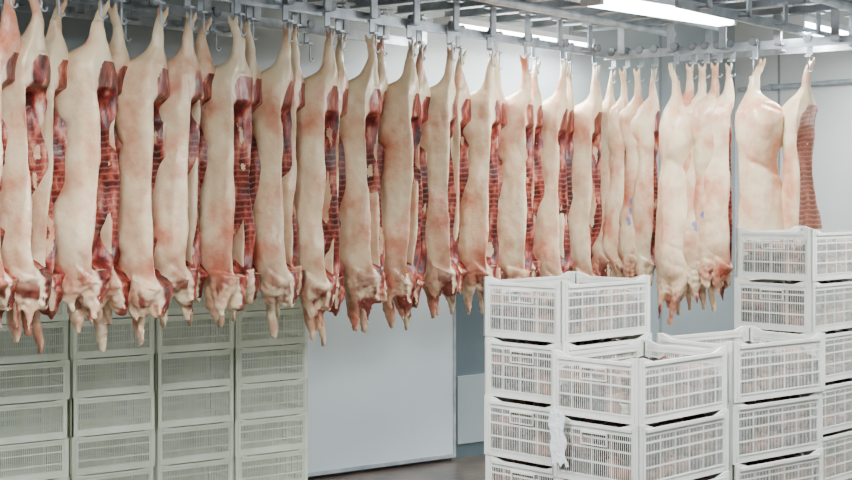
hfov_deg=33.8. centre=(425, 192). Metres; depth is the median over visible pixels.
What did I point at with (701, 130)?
pig carcass
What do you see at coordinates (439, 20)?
lamp
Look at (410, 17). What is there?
hook
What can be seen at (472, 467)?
floor
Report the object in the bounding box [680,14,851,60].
rail
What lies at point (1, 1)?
hook
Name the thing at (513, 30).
lamp
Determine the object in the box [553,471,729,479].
crate
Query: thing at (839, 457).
meat cuts
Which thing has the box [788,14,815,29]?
lamp
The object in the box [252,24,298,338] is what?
pig carcass
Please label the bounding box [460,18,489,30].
lamp
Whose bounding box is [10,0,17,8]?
hook
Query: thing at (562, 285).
crate
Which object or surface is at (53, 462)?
crate
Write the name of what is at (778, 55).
trim
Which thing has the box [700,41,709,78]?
hook
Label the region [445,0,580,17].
crossbeam
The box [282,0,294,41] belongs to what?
hook
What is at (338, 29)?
hook
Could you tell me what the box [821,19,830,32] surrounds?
lamp
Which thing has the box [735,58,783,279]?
pig carcass
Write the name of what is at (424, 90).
pig carcass
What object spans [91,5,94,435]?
trim
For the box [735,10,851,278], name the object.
wall
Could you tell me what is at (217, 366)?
crate
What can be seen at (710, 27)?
ceiling pipe
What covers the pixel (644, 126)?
pig carcass
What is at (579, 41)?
lamp
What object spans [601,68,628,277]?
pig carcass
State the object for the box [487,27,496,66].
hook
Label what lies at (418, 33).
hook
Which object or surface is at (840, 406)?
meat cuts
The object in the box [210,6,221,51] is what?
hook
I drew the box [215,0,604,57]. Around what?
rail
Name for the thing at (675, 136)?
pig carcass
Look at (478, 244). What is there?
pig carcass
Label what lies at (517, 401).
meat cuts
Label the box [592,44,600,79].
hook
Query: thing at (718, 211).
pig carcass
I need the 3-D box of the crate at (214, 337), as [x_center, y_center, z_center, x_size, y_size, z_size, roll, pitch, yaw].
[-1.700,0.961,9.829,0.603,0.255,0.416,0,0,-35]
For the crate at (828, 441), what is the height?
0.280 m
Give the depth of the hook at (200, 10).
8.14 m
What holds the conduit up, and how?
attached to the wall at (832, 151)
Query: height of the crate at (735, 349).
0.280 m
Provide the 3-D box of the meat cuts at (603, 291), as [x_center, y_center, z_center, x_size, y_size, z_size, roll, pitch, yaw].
[0.680,0.566,6.715,0.458,0.210,0.648,0,0,45]
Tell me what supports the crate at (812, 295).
on the crate at (833, 338)
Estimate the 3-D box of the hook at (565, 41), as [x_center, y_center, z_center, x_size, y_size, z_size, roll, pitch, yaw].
[1.091,-1.067,11.039,0.054,0.293,0.076,0,0,38]
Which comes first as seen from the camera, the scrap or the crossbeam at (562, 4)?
the scrap
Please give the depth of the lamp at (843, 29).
11.08 m
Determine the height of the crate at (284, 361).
0.255 m
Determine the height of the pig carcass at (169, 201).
1.798 m
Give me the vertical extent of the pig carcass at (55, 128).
1.883 m
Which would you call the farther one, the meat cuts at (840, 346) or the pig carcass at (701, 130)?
the pig carcass at (701, 130)
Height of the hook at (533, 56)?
0.293 m
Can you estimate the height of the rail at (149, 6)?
0.240 m
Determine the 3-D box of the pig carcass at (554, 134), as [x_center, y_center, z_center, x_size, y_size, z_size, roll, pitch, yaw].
[0.969,0.031,11.085,0.371,2.167,0.319,0,0,20]
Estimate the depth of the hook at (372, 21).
9.20 m
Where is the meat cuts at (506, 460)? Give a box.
[494,459,552,479]
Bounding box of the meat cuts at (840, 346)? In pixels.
[754,329,851,374]
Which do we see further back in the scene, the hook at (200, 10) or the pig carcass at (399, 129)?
the pig carcass at (399, 129)
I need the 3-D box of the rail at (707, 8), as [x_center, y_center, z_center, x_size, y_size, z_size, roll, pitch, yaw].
[2.497,-1.270,9.974,0.131,0.180,2.800,0,0,38]
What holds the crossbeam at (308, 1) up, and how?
attached to the ceiling beam
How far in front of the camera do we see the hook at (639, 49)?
11.39 m
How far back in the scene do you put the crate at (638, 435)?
6.11 m
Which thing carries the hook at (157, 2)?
hanging from the rail at (298, 7)
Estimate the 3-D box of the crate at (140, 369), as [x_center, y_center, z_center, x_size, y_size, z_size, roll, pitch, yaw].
[-2.192,1.216,9.487,0.603,0.255,0.416,0,0,-34]
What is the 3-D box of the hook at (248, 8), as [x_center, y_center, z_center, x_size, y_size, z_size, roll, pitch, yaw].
[-1.050,-1.067,8.463,0.054,0.293,0.076,0,0,38]
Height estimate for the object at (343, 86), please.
2.047 m
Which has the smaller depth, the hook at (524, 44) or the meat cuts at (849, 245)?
the meat cuts at (849, 245)
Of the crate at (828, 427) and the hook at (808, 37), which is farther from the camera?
the hook at (808, 37)
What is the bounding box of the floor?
[308,455,851,479]
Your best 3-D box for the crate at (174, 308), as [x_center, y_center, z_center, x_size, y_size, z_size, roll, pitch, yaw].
[-1.699,0.705,9.832,0.603,0.255,0.416,0,0,-35]
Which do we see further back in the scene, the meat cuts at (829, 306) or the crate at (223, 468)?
the crate at (223, 468)
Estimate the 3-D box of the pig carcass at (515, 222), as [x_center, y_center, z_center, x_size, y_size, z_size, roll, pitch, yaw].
[0.635,-0.058,10.691,0.373,1.976,0.351,0,0,18]
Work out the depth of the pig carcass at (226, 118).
8.17 m
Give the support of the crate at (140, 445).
on the crate at (147, 473)
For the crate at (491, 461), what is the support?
on the crate
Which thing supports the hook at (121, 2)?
hanging from the rail at (298, 7)
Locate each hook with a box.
[0,0,3,15]
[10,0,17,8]
[40,0,47,11]
[58,0,65,16]
[100,0,107,18]
[114,0,127,24]
[119,0,131,41]
[154,0,166,26]
[184,0,196,30]
[197,0,208,34]
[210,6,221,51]
[234,0,245,36]
[246,5,257,40]
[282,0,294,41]
[291,0,302,45]
[304,20,314,61]
[324,1,336,47]
[335,6,345,50]
[369,8,380,52]
[377,13,387,55]
[407,14,416,57]
[416,19,425,60]
[447,21,455,61]
[456,25,465,65]
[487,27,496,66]
[494,31,502,69]
[523,34,532,71]
[531,37,539,74]
[560,39,568,75]
[566,42,574,78]
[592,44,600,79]
[607,48,616,83]
[623,47,630,82]
[635,46,644,81]
[649,45,658,80]
[670,42,679,78]
[687,42,696,78]
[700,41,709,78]
[713,40,722,77]
[727,40,735,76]
[748,37,757,71]
[803,34,813,72]
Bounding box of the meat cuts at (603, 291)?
[492,289,641,333]
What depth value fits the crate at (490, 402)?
6.51 m
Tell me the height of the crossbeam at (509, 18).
0.090 m
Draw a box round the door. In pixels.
[308,288,455,476]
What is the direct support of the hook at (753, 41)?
hanging from the rail at (835, 38)
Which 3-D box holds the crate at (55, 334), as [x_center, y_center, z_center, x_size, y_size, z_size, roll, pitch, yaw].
[-2.688,0.961,9.148,0.603,0.255,0.416,0,0,-35]
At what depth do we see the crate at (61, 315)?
9.11 m
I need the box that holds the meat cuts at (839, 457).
[823,428,851,474]
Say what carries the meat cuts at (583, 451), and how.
on the crate at (725, 475)
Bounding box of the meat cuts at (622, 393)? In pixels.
[561,356,718,414]
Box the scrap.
[548,408,568,466]
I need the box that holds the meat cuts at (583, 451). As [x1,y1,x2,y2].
[561,413,718,479]
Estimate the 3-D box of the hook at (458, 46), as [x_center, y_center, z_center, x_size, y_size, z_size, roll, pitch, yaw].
[0.250,-1.067,10.131,0.054,0.293,0.076,0,0,38]
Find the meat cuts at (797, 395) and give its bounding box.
[717,394,815,454]
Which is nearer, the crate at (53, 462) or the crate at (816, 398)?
the crate at (816, 398)
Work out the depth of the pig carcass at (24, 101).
7.05 m
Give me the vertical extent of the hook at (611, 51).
0.293 m
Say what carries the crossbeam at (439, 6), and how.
attached to the ceiling beam
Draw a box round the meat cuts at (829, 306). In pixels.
[743,280,851,325]
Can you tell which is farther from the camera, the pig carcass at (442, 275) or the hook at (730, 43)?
the hook at (730, 43)
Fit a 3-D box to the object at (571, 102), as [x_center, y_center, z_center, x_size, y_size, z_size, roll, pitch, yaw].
[1.053,0.011,11.330,0.298,2.123,0.346,0,0,14]
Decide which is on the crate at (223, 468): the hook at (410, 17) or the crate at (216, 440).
the crate at (216, 440)
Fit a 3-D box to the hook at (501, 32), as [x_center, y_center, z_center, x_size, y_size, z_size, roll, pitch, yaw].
[0.544,-1.067,10.508,0.054,0.293,0.076,0,0,38]
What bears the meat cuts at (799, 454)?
on the crate
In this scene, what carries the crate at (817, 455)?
on the crate
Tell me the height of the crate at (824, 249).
0.280 m
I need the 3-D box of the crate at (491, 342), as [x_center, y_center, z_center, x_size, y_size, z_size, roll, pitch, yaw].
[0.686,0.818,6.712,0.688,0.280,0.496,0,0,-44]
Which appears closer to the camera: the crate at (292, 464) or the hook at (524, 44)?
the crate at (292, 464)
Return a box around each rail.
[0,0,243,37]
[60,0,431,47]
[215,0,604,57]
[604,7,851,59]
[675,0,830,36]
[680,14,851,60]
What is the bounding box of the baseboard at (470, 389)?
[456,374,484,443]
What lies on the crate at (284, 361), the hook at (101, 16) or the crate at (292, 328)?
the crate at (292, 328)
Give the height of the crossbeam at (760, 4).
0.090 m
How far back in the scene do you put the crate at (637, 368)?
6.12 m
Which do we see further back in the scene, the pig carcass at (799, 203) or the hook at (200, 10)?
the pig carcass at (799, 203)
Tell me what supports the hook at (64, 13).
hanging from the rail at (298, 7)
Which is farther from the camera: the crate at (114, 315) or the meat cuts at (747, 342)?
the crate at (114, 315)
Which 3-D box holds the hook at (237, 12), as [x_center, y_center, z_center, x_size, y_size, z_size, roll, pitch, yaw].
[-1.092,-1.067,8.238,0.054,0.293,0.076,0,0,38]
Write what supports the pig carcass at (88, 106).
hanging from the hook at (101, 16)
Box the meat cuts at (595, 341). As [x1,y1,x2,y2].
[493,337,636,395]
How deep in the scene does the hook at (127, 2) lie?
8.53 m
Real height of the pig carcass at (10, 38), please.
1.800 m
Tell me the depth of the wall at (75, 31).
11.72 m
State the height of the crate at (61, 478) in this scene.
0.255 m
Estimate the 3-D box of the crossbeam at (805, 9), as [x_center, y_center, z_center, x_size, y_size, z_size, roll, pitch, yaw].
[2.953,-1.405,10.506,4.325,0.090,0.086,0,0,38]
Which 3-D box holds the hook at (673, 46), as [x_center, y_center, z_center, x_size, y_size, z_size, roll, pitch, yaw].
[1.983,-1.047,11.120,0.076,0.293,0.054,0,0,38]
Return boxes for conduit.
[738,78,851,91]
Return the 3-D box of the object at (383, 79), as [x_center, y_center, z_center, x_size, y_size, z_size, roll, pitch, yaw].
[-0.405,-0.050,9.470,0.309,1.976,0.303,0,0,12]
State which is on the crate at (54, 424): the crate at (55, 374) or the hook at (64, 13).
the crate at (55, 374)
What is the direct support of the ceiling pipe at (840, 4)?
attached to the crossbeam
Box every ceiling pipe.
[472,0,675,35]
[567,0,718,30]
[809,0,851,11]
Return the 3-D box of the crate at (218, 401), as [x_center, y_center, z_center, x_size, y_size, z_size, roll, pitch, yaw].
[-1.698,1.472,9.830,0.603,0.255,0.416,0,0,-34]
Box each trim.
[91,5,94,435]
[244,5,247,437]
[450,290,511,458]
[569,26,571,80]
[660,26,661,332]
[778,55,779,171]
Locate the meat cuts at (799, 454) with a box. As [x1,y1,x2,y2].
[739,452,815,479]
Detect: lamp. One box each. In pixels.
[433,16,452,24]
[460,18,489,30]
[496,23,523,36]
[531,29,556,41]
[563,32,586,46]
[580,0,736,26]
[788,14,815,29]
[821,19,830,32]
[839,24,848,34]
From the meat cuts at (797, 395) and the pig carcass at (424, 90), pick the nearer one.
the meat cuts at (797, 395)
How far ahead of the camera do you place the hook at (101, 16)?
7.41 m
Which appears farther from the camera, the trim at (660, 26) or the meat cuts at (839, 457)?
the trim at (660, 26)
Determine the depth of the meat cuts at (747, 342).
6.64 m
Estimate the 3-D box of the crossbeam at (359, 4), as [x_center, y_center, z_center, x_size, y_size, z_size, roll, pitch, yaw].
[1.348,-1.405,8.904,4.888,0.090,0.087,0,0,38]
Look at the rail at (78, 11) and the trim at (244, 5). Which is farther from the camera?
the trim at (244, 5)
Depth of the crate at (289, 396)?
10.05 m
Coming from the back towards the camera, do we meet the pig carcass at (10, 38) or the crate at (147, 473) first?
the crate at (147, 473)
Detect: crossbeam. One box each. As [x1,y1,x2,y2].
[307,0,343,3]
[347,0,446,9]
[395,0,550,14]
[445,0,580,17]
[496,0,757,23]
[531,0,851,28]
[571,1,851,32]
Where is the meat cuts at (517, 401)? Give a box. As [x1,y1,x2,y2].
[493,399,550,456]
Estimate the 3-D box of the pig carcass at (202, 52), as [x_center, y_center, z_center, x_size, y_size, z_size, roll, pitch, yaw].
[-1.400,-0.121,8.181,0.322,1.820,0.301,0,0,19]
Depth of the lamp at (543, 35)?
11.42 m
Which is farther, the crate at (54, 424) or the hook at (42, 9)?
the crate at (54, 424)
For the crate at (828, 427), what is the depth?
7.72 m
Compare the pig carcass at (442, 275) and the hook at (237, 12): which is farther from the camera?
the pig carcass at (442, 275)
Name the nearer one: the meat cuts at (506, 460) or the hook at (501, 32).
the meat cuts at (506, 460)
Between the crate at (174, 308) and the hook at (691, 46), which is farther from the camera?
the hook at (691, 46)
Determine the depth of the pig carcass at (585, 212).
11.37 m
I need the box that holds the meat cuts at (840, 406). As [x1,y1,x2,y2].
[825,378,851,424]
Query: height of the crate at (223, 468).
0.255 m
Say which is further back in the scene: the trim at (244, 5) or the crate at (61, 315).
the trim at (244, 5)
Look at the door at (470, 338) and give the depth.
11.69 m
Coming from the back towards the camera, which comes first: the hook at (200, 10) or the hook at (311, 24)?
the hook at (311, 24)
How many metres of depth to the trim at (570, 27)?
12.34 m
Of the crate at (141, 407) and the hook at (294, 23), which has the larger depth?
the crate at (141, 407)
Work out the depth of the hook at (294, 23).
8.77 m
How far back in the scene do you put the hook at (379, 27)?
9.43 m
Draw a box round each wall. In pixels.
[0,0,734,479]
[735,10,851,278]
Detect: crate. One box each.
[0,321,68,363]
[0,359,69,404]
[0,399,68,444]
[0,438,68,479]
[2,301,68,323]
[45,477,68,479]
[69,310,148,319]
[69,316,154,358]
[69,354,154,397]
[69,391,155,436]
[69,429,154,475]
[69,467,153,479]
[154,457,233,479]
[155,312,234,352]
[155,348,234,390]
[155,421,233,465]
[156,384,234,428]
[167,287,229,314]
[234,413,307,456]
[234,448,307,479]
[235,308,307,347]
[235,343,307,383]
[235,378,307,419]
[242,290,301,310]
[484,271,649,342]
[484,395,569,465]
[485,333,651,403]
[485,454,552,479]
[551,339,726,425]
[552,409,728,479]
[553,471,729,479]
[656,325,824,402]
[682,391,822,464]
[729,448,824,479]
[734,278,851,332]
[734,327,851,381]
[736,226,851,280]
[811,377,851,433]
[814,431,851,479]
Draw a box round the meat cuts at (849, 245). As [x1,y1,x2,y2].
[745,238,851,273]
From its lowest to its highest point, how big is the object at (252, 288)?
1.814 m
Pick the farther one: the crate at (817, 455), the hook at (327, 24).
the hook at (327, 24)
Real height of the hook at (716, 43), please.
0.293 m
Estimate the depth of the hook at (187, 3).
7.92 m
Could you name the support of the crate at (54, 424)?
on the crate at (53, 462)
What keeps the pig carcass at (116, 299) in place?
hanging from the hook at (121, 2)
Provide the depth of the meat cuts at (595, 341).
6.54 m
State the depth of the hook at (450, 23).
9.86 m
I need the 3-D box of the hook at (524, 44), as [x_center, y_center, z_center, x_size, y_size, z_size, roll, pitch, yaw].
[0.772,-1.067,10.629,0.054,0.293,0.076,0,0,38]
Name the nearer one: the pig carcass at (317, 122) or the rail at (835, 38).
the pig carcass at (317, 122)
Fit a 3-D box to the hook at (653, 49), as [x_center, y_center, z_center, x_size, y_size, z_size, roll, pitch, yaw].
[1.853,-1.047,11.317,0.076,0.293,0.054,0,0,38]
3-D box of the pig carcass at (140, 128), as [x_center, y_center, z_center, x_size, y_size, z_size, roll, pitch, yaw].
[-1.601,-0.089,7.809,0.374,1.897,0.325,0,0,13]
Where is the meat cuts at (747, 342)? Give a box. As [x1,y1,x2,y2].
[665,341,817,393]
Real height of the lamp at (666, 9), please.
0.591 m
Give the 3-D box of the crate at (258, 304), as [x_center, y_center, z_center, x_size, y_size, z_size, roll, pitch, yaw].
[-1.212,0.705,10.175,0.603,0.255,0.416,0,0,-35]
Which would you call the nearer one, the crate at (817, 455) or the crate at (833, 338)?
the crate at (817, 455)
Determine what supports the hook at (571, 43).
hanging from the rail at (298, 7)
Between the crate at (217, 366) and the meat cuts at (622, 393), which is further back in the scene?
the crate at (217, 366)
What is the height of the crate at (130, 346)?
0.255 m
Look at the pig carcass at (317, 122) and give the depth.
8.80 m
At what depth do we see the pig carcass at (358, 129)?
9.15 m
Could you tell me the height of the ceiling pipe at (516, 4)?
0.060 m

